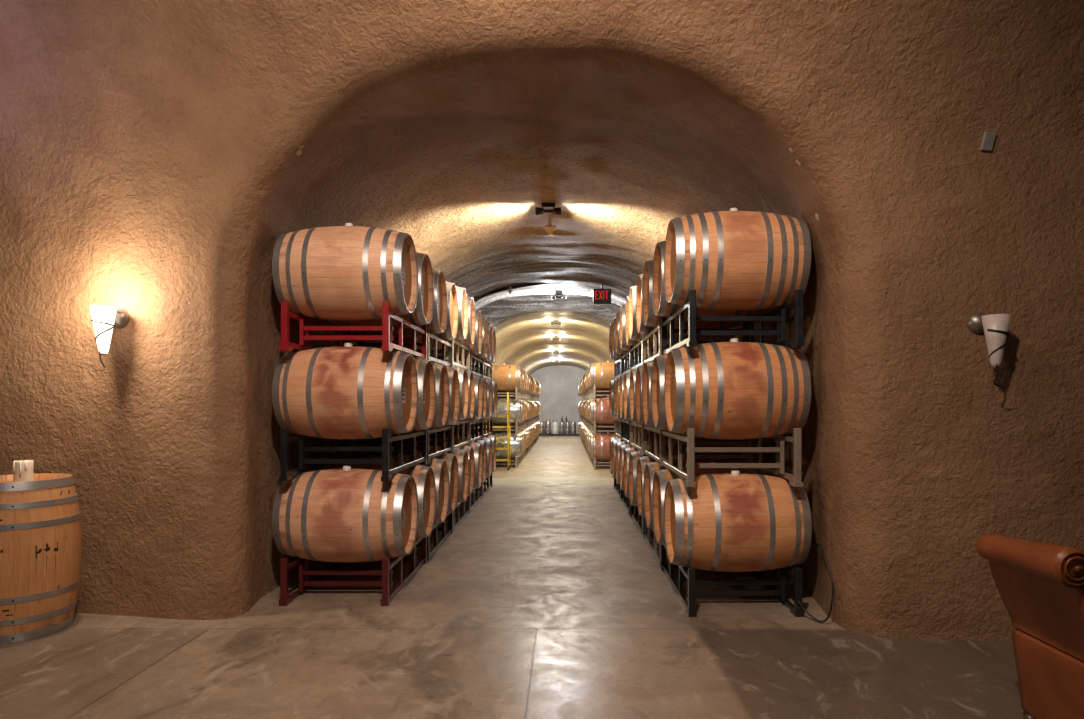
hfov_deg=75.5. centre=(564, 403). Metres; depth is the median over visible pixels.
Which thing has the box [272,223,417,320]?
wine barrel
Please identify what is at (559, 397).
wall
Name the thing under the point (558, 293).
ceiling lamp
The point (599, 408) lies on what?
wine barrel
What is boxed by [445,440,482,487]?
wine barrel
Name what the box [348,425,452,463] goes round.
rack
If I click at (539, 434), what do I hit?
pallet
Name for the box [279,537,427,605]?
rack
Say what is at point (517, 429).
rack
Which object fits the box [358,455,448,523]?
wine barrel
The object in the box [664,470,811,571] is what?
wine barrel
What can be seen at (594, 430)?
rack
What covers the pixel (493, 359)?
wine barrel
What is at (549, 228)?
smoke detector
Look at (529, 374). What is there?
wine barrel
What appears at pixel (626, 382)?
wine barrel
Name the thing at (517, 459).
rack
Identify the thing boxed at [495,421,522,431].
rack
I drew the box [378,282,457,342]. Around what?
wine barrel
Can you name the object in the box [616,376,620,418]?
wine barrel
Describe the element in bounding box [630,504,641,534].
rack
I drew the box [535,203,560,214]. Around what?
ceiling lamp
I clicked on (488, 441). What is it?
wine barrel
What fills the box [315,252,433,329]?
wine barrel
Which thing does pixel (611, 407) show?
wine barrel
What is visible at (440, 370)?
wine barrel
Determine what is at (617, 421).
rack
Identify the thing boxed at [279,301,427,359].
rack
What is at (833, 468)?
wall
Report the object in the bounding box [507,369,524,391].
wine barrel
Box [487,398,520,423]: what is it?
barrel
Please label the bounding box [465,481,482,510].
rack
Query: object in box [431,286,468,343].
wine barrel
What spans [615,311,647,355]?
wine barrel
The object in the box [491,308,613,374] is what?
ceiling
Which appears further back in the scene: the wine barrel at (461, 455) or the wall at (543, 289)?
the wall at (543, 289)
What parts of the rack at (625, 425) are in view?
post, frame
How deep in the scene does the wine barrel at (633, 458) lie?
7.73 m
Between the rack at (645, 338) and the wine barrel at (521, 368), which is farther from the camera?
the wine barrel at (521, 368)
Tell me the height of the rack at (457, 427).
0.400 m
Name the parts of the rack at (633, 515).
post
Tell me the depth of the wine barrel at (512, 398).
19.28 m
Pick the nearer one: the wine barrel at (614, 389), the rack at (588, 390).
the wine barrel at (614, 389)
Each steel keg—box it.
[540,422,543,433]
[545,421,550,433]
[559,422,564,433]
[565,422,569,433]
[570,422,575,433]
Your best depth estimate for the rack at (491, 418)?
11.47 m
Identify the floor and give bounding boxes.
[0,436,1023,718]
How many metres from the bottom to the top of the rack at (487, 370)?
0.344 m
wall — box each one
[0,0,1083,640]
[224,207,430,618]
[474,284,625,309]
[474,361,501,433]
[477,294,619,323]
[531,365,585,434]
[696,194,864,634]
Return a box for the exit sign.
[593,284,610,303]
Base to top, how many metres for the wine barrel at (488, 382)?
0.721 m
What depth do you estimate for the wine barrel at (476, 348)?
9.40 m
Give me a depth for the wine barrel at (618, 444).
10.05 m
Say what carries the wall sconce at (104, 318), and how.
attached to the wall at (135, 135)
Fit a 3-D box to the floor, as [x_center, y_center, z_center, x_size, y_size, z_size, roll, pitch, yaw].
[0.000,1.545,18.250,16.400,0.270,44.500,0,0,0]
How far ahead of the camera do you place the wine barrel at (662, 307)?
5.56 m
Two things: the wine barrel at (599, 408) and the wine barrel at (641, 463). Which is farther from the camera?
the wine barrel at (599, 408)
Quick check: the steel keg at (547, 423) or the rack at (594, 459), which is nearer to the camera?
the rack at (594, 459)
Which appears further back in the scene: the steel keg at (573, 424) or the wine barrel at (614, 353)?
the steel keg at (573, 424)
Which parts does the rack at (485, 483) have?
frame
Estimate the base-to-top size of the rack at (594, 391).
0.374 m
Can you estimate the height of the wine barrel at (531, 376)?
0.690 m
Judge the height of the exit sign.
0.405 m
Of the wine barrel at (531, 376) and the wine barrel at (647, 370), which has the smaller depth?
the wine barrel at (647, 370)
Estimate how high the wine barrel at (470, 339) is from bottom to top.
0.720 m
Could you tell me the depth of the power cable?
4.51 m
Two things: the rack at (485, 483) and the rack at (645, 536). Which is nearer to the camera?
the rack at (645, 536)
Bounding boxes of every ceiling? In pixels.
[241,37,844,301]
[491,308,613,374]
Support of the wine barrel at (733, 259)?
on the rack at (748, 331)
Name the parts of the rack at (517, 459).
cross rail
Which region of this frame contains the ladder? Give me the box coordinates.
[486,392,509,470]
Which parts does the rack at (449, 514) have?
post, frame, post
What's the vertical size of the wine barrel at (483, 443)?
0.722 m
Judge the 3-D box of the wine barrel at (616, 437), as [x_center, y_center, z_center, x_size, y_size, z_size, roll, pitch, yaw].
[1.192,0.825,11.364,0.904,0.721,0.696,0,0,0]
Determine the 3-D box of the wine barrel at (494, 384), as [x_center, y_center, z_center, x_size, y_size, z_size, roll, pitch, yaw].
[-1.601,-0.096,11.615,0.910,0.721,0.694,0,0,0]
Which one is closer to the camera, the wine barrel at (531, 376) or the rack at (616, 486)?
the rack at (616, 486)
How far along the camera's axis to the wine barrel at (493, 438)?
11.79 m
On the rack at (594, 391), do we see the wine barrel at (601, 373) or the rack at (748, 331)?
the wine barrel at (601, 373)
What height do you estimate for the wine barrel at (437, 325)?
0.721 m
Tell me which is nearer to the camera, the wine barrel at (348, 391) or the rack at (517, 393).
the wine barrel at (348, 391)
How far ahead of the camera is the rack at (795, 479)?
4.90 m
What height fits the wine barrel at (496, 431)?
0.693 m
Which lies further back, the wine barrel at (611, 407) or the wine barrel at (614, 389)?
the wine barrel at (611, 407)
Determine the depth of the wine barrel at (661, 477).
5.58 m
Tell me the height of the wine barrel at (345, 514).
0.719 m
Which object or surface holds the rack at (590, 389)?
on the wine barrel
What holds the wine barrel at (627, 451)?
on the rack at (633, 515)
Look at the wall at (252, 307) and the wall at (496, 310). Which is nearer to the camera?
the wall at (252, 307)
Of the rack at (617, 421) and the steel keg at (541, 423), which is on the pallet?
the steel keg at (541, 423)
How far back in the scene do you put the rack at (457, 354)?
8.63 m
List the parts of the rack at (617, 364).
post, frame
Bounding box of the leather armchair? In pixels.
[976,534,1083,718]
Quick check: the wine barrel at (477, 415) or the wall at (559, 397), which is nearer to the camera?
the wine barrel at (477, 415)
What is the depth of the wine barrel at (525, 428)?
22.75 m
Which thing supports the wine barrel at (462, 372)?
on the rack at (457, 427)
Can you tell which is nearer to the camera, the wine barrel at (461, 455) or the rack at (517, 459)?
the wine barrel at (461, 455)
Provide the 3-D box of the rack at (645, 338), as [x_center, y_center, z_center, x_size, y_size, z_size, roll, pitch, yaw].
[1.195,-0.572,6.750,0.764,0.374,1.396,0,0,0]
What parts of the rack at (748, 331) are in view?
post, frame, post, cross rail, cross rail, cross rail, cross rail, post, frame, post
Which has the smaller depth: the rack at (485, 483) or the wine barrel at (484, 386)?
the wine barrel at (484, 386)
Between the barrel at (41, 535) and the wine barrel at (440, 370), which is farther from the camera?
the wine barrel at (440, 370)
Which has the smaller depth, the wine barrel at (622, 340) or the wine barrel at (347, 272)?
the wine barrel at (347, 272)
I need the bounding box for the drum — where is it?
[552,420,557,433]
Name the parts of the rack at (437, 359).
frame, cross rail, post, frame, post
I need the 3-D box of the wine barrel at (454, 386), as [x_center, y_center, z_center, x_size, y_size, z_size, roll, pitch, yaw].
[-1.602,-0.097,7.355,0.910,0.721,0.693,0,0,0]
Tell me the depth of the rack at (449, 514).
7.05 m
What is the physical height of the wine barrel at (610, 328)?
0.720 m
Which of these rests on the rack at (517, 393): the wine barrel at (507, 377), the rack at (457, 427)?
the wine barrel at (507, 377)
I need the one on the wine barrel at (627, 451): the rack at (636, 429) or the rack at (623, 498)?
the rack at (636, 429)
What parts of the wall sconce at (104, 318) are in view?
lamp shade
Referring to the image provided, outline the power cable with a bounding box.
[798,543,833,622]
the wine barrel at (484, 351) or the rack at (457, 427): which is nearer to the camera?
the rack at (457, 427)
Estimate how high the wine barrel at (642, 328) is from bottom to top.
0.722 m
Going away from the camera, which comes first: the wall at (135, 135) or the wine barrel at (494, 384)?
the wall at (135, 135)
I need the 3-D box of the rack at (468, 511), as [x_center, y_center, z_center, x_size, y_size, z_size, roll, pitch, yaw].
[-1.607,1.247,8.420,0.764,0.326,1.396,0,0,0]
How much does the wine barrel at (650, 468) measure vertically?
0.722 m
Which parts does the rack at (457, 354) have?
cross rail, cross rail, frame, post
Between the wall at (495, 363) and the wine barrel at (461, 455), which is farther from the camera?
the wall at (495, 363)
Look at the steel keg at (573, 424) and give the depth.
36.76 m
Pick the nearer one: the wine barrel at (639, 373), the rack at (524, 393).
the wine barrel at (639, 373)
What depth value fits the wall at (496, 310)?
15.36 m
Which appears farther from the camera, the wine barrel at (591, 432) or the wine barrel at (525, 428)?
the wine barrel at (525, 428)
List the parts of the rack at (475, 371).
frame, post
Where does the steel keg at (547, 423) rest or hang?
on the pallet
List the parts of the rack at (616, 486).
frame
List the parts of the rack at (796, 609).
post, frame, post, cross rail, cross rail, frame, post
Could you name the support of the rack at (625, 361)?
on the wine barrel at (622, 375)
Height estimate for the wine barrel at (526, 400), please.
0.692 m
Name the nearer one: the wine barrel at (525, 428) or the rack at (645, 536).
the rack at (645, 536)
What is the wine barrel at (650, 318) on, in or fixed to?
on the rack at (645, 338)
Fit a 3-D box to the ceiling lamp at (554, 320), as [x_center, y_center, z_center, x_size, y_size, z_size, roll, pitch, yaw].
[-0.224,-2.034,17.400,0.270,0.132,0.084,0,0,0]
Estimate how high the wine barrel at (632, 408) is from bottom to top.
0.722 m
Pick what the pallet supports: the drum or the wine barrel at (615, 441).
the drum
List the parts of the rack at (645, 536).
post, frame, post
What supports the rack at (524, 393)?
on the wine barrel
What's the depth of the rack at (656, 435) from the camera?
6.50 m
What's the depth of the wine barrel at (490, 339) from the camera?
11.08 m
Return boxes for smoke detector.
[544,225,556,235]
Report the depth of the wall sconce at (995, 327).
4.00 m
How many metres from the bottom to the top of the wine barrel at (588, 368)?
0.694 m
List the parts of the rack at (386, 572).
post, frame, cross rail, cross rail, post, cross rail, frame, post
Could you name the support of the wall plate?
attached to the wall at (135, 135)
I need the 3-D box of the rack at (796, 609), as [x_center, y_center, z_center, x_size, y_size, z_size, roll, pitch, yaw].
[1.199,1.252,5.330,0.764,0.316,1.396,0,0,0]
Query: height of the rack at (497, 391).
0.314 m
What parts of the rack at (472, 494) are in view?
frame, post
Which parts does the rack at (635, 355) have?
post, frame, post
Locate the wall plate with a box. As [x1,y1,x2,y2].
[980,131,996,150]
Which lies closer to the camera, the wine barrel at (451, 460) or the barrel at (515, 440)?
the wine barrel at (451, 460)
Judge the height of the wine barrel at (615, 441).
0.720 m
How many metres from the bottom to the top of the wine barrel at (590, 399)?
0.692 m
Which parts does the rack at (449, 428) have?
frame, cross rail, cross rail, cross rail, cross rail, post, frame, post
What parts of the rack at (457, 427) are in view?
cross rail, cross rail, frame, post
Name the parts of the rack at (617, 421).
post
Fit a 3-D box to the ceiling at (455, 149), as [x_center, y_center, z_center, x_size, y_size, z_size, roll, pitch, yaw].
[-0.207,-1.695,8.175,3.837,0.865,8.249,0,0,0]
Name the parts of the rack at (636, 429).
post, frame, post, cross rail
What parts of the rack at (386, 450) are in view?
post, frame, post, cross rail, cross rail, cross rail, cross rail, post, frame, post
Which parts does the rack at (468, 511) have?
frame, post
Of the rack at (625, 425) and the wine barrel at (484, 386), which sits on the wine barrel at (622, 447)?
the rack at (625, 425)
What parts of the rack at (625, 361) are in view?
post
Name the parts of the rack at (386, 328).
post, frame, cross rail, cross rail, cross rail, cross rail, post, frame, post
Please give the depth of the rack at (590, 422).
19.89 m
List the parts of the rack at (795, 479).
post, frame, post, cross rail, cross rail, cross rail, cross rail, post, frame, post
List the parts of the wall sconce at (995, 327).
lamp shade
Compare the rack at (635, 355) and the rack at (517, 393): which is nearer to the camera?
the rack at (635, 355)
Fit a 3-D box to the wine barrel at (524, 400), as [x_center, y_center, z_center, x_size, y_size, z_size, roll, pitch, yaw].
[-1.631,0.188,20.765,0.901,0.692,0.692,0,0,0]
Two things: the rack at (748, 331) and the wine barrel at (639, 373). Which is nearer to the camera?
the rack at (748, 331)
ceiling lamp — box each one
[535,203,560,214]
[551,319,560,324]
[552,290,565,298]
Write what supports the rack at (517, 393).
on the barrel at (515, 405)
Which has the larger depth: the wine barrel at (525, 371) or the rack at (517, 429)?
the wine barrel at (525, 371)
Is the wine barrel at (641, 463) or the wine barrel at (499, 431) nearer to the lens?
the wine barrel at (641, 463)
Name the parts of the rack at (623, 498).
frame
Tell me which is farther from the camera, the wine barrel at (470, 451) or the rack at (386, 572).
the wine barrel at (470, 451)
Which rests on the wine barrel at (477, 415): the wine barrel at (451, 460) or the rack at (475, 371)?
the rack at (475, 371)
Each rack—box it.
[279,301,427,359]
[279,429,427,480]
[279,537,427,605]
[348,324,453,367]
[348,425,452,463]
[392,418,470,452]
[411,339,469,370]
[416,511,453,560]
[431,418,482,443]
[446,494,470,530]
[454,417,492,439]
[464,349,483,377]
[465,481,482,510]
[471,362,492,380]
[474,474,492,496]
[489,421,520,434]
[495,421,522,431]
[496,456,519,467]
[497,387,520,399]
[497,391,522,399]
[500,391,525,399]
[588,390,608,398]
[590,389,608,398]
[590,422,613,431]
[592,385,608,399]
[592,421,613,435]
[592,457,609,469]
[614,354,629,378]
[614,417,620,437]
[614,479,620,498]
[620,419,668,446]
[620,490,634,514]
[621,350,629,374]
[629,421,701,454]
[630,334,708,370]
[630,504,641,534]
[642,316,743,364]
[642,425,742,465]
[642,516,660,566]
[659,428,802,486]
[660,545,803,616]
[661,290,804,354]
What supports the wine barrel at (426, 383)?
on the rack at (386, 450)
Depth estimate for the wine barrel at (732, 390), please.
4.70 m
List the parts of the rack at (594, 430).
cross rail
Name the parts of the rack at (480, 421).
cross rail, frame, post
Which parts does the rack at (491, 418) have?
frame, post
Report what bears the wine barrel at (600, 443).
on the rack at (594, 459)
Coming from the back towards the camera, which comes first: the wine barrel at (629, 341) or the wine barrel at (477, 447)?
the wine barrel at (477, 447)
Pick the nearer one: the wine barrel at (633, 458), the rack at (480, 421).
the wine barrel at (633, 458)
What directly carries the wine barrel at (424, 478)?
on the rack at (386, 572)
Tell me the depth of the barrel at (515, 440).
18.37 m
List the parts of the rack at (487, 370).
frame, post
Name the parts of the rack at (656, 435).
post, frame, cross rail, cross rail, cross rail, frame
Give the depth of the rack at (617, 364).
11.27 m
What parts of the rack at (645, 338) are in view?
post, frame, post, cross rail, frame, post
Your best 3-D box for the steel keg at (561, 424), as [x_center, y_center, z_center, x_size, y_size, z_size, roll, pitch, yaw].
[-0.158,1.255,36.880,0.299,0.650,0.299,0,0,0]
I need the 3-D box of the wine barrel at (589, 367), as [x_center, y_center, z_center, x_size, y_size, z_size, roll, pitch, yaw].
[1.124,-0.745,19.660,0.901,0.693,0.693,0,0,0]
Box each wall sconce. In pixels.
[90,305,129,367]
[966,312,1010,388]
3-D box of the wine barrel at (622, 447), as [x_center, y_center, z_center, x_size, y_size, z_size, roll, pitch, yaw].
[1.191,0.825,9.240,0.910,0.720,0.694,0,0,0]
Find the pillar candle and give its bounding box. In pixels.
[13,459,33,481]
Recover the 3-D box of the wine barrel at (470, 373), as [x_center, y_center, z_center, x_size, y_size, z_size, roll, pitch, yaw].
[-1.616,-0.132,8.775,0.904,0.722,0.694,0,0,0]
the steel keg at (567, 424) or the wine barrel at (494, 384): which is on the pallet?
the steel keg at (567, 424)
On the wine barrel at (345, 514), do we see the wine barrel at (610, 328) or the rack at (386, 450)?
the rack at (386, 450)
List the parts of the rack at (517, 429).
cross rail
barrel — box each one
[0,473,81,644]
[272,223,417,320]
[272,343,417,438]
[272,465,417,561]
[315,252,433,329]
[319,457,435,539]
[351,268,447,336]
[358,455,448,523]
[366,450,458,511]
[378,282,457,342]
[401,357,435,433]
[402,443,474,493]
[409,446,468,502]
[417,310,481,357]
[420,296,475,347]
[429,362,449,428]
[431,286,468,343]
[445,316,487,360]
[445,366,459,425]
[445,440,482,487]
[454,366,468,420]
[454,437,486,480]
[459,375,482,420]
[463,370,474,419]
[464,327,495,365]
[471,322,492,362]
[471,433,496,471]
[471,435,492,476]
[481,378,486,418]
[484,379,492,418]
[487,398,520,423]
[490,381,497,417]
[492,364,521,390]
[493,431,522,454]
[493,432,520,457]
[496,431,524,452]
[497,368,522,390]
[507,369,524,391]
[512,398,522,421]
[522,430,526,448]
[523,371,526,390]
[524,400,525,419]
[525,428,529,446]
[526,400,529,418]
[528,374,530,391]
[529,376,532,392]
[587,368,597,389]
[587,399,590,419]
[588,432,598,453]
[589,367,608,389]
[590,361,613,388]
[590,396,613,423]
[590,432,613,459]
[609,323,629,360]
[609,380,613,416]
[609,435,648,473]
[612,318,629,359]
[612,438,626,478]
[613,378,616,416]
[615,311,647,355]
[615,441,627,483]
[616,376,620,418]
[619,304,658,352]
[619,374,624,419]
[619,444,637,489]
[623,371,631,421]
[623,445,653,497]
[625,296,658,347]
[628,286,704,343]
[628,448,685,505]
[629,368,636,422]
[635,365,644,424]
[636,274,730,336]
[636,454,730,516]
[642,259,739,329]
[642,360,653,426]
[644,459,739,528]
[651,354,668,430]
[652,241,773,321]
[652,461,772,544]
[664,208,810,310]
[664,338,810,439]
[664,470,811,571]
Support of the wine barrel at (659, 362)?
on the rack at (795, 479)
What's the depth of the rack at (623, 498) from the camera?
9.70 m
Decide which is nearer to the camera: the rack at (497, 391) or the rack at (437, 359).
the rack at (437, 359)
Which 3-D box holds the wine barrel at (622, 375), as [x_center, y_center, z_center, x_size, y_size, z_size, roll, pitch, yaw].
[1.188,-0.108,9.240,0.904,0.720,0.694,0,0,0]
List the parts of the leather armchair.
leg, backrest, seat frame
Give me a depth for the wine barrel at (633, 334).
7.73 m
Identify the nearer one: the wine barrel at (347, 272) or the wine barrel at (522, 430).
the wine barrel at (347, 272)
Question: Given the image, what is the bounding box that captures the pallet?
[539,434,578,435]
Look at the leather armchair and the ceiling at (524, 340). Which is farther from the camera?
the ceiling at (524, 340)

